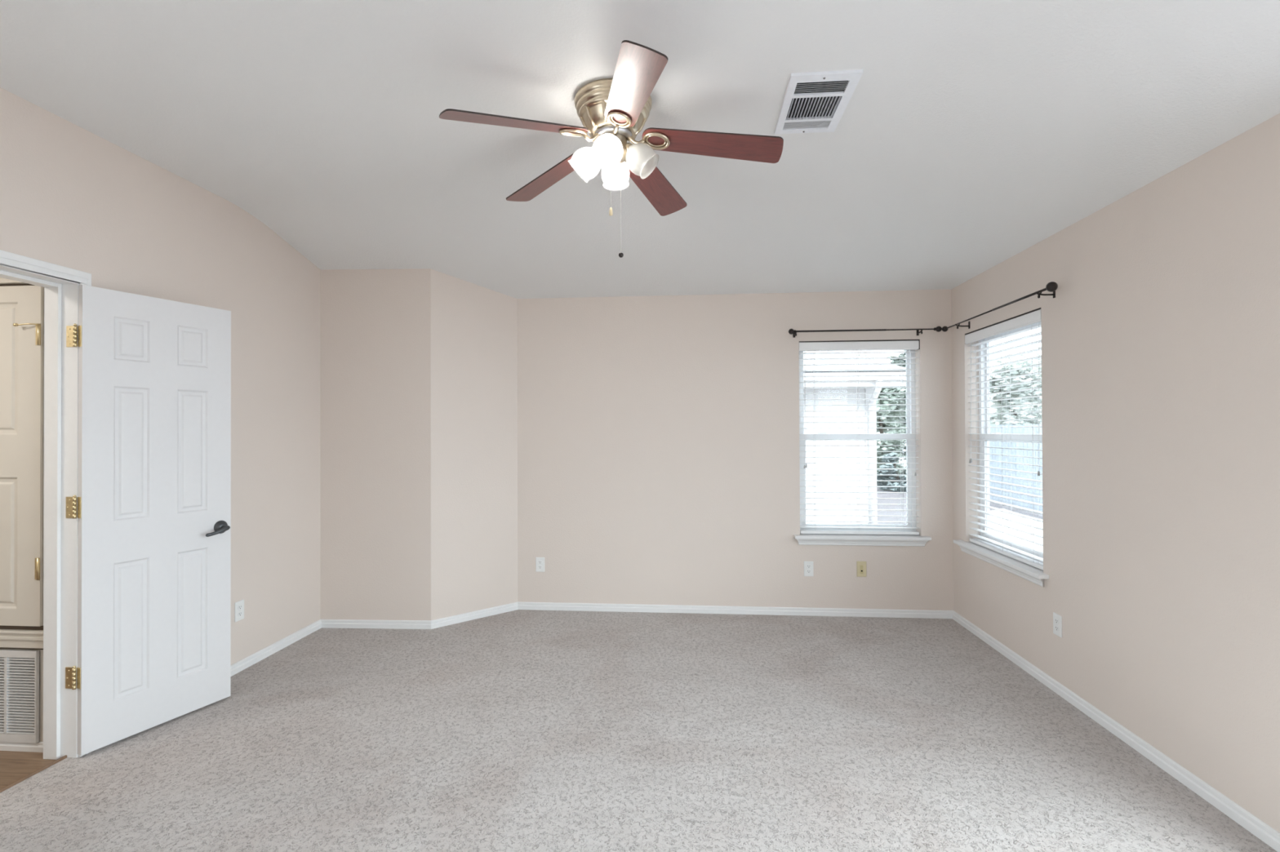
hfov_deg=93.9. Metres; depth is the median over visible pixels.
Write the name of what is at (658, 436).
wall
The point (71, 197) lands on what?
wall
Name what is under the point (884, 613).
baseboard
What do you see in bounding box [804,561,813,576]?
wall outlet
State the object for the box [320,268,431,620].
wall
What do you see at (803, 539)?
window
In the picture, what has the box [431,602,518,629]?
baseboard
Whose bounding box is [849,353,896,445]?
leafy tree
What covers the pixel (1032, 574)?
window
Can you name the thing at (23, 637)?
trim
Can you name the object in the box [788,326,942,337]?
curtain rod
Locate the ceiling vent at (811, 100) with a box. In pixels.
[774,69,862,133]
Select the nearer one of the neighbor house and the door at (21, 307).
the door at (21, 307)
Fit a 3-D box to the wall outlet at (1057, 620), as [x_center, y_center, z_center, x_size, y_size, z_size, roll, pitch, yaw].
[2.227,1.062,3.188,0.008,0.114,0.071,0,0,5]
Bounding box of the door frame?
[0,249,91,759]
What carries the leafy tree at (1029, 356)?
on the yard
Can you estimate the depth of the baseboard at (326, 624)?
4.27 m
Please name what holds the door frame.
attached to the wall at (71, 197)
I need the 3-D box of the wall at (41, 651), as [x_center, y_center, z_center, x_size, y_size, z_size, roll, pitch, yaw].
[-3.476,0.144,2.801,1.815,2.604,0.140,0,0,5]
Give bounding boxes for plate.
[856,561,866,577]
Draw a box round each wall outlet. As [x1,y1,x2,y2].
[234,600,244,622]
[535,557,544,572]
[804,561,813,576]
[1053,612,1062,637]
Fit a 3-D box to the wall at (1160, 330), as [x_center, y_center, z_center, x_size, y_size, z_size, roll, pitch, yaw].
[2.154,-0.053,1.372,0.150,2.930,6.485,0,0,5]
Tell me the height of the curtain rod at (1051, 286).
0.060 m
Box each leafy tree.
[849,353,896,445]
[875,386,906,479]
[886,350,906,477]
[989,346,1041,424]
[989,351,1041,425]
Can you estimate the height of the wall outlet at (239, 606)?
0.114 m
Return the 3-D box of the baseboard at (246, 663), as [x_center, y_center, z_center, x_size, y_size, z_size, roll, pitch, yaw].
[-2.359,1.414,3.465,0.016,0.057,1.674,0,0,5]
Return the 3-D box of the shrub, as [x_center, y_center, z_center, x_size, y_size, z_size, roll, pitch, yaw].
[7.035,1.273,16.614,1.132,1.081,0.965,0,0,5]
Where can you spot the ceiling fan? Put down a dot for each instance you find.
(613, 111)
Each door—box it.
[0,285,44,626]
[65,284,231,755]
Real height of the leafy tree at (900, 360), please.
4.894 m
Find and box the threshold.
[0,755,66,792]
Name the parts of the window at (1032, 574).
frame, sash, sash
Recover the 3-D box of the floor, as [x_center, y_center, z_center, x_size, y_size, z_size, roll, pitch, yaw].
[-1.188,1.485,1.560,6.565,0.120,6.345,0,0,5]
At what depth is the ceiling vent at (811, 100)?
2.41 m
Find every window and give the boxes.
[794,349,931,546]
[953,321,1048,586]
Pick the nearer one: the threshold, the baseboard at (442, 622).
the threshold
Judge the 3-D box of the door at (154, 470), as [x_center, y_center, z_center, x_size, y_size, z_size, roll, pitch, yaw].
[-2.305,0.406,2.865,0.126,2.036,0.654,0,0,27]
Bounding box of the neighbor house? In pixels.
[803,351,906,524]
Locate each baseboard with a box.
[0,742,43,752]
[90,619,321,752]
[320,619,431,629]
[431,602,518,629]
[517,601,953,618]
[952,610,1279,851]
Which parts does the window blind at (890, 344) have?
pull cord, ladder cord, ladder cord, rail, ladder cord, pull cord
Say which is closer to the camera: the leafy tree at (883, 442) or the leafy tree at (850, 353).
the leafy tree at (883, 442)
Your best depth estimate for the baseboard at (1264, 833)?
2.56 m
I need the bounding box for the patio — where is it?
[990,508,1043,551]
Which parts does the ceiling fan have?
blade, blade, lamp shade, lamp shade, bulb, pull chain, pull knob, lamp shade, pull chain, pull knob, light arm, blade, lamp shade, blade, blade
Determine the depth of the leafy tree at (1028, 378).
16.28 m
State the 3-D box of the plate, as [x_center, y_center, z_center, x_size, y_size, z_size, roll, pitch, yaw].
[1.670,1.079,4.503,0.071,0.116,0.009,0,0,5]
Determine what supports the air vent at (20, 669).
in the wall at (41, 651)
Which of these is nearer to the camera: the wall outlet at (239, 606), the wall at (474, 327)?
the wall outlet at (239, 606)
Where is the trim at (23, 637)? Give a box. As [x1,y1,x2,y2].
[0,277,44,649]
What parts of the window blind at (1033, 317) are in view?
pull cord, ladder cord, ladder cord, rail, ladder cord, pull cord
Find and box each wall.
[0,87,320,665]
[0,648,43,742]
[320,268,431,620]
[431,269,517,620]
[516,289,953,610]
[951,113,1279,833]
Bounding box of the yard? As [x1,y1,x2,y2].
[876,453,1042,524]
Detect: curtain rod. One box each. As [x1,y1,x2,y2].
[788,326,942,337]
[942,281,1057,332]
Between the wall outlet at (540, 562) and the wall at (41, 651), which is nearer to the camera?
the wall at (41, 651)
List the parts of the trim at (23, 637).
head casing, sill moulding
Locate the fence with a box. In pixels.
[989,423,1042,514]
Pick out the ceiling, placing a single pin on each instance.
(971, 134)
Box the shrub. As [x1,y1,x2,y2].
[876,452,906,492]
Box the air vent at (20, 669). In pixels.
[0,649,39,743]
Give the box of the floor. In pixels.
[0,609,1276,851]
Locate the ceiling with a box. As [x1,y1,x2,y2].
[0,0,1279,298]
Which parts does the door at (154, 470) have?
lever, handle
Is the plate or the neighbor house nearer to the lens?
the plate
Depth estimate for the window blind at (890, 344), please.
4.54 m
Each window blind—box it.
[799,339,919,535]
[964,307,1043,570]
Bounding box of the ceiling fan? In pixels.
[439,40,783,257]
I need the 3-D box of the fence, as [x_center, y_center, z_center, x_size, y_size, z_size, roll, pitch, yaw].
[7.799,0.833,10.445,0.060,1.780,10.100,0,0,5]
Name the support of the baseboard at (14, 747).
attached to the wall at (41, 651)
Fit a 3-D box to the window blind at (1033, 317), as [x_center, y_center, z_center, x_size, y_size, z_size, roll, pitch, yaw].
[2.310,0.078,3.785,0.075,1.474,0.926,0,0,5]
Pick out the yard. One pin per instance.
(1035, 515)
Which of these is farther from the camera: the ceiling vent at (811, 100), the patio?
the patio

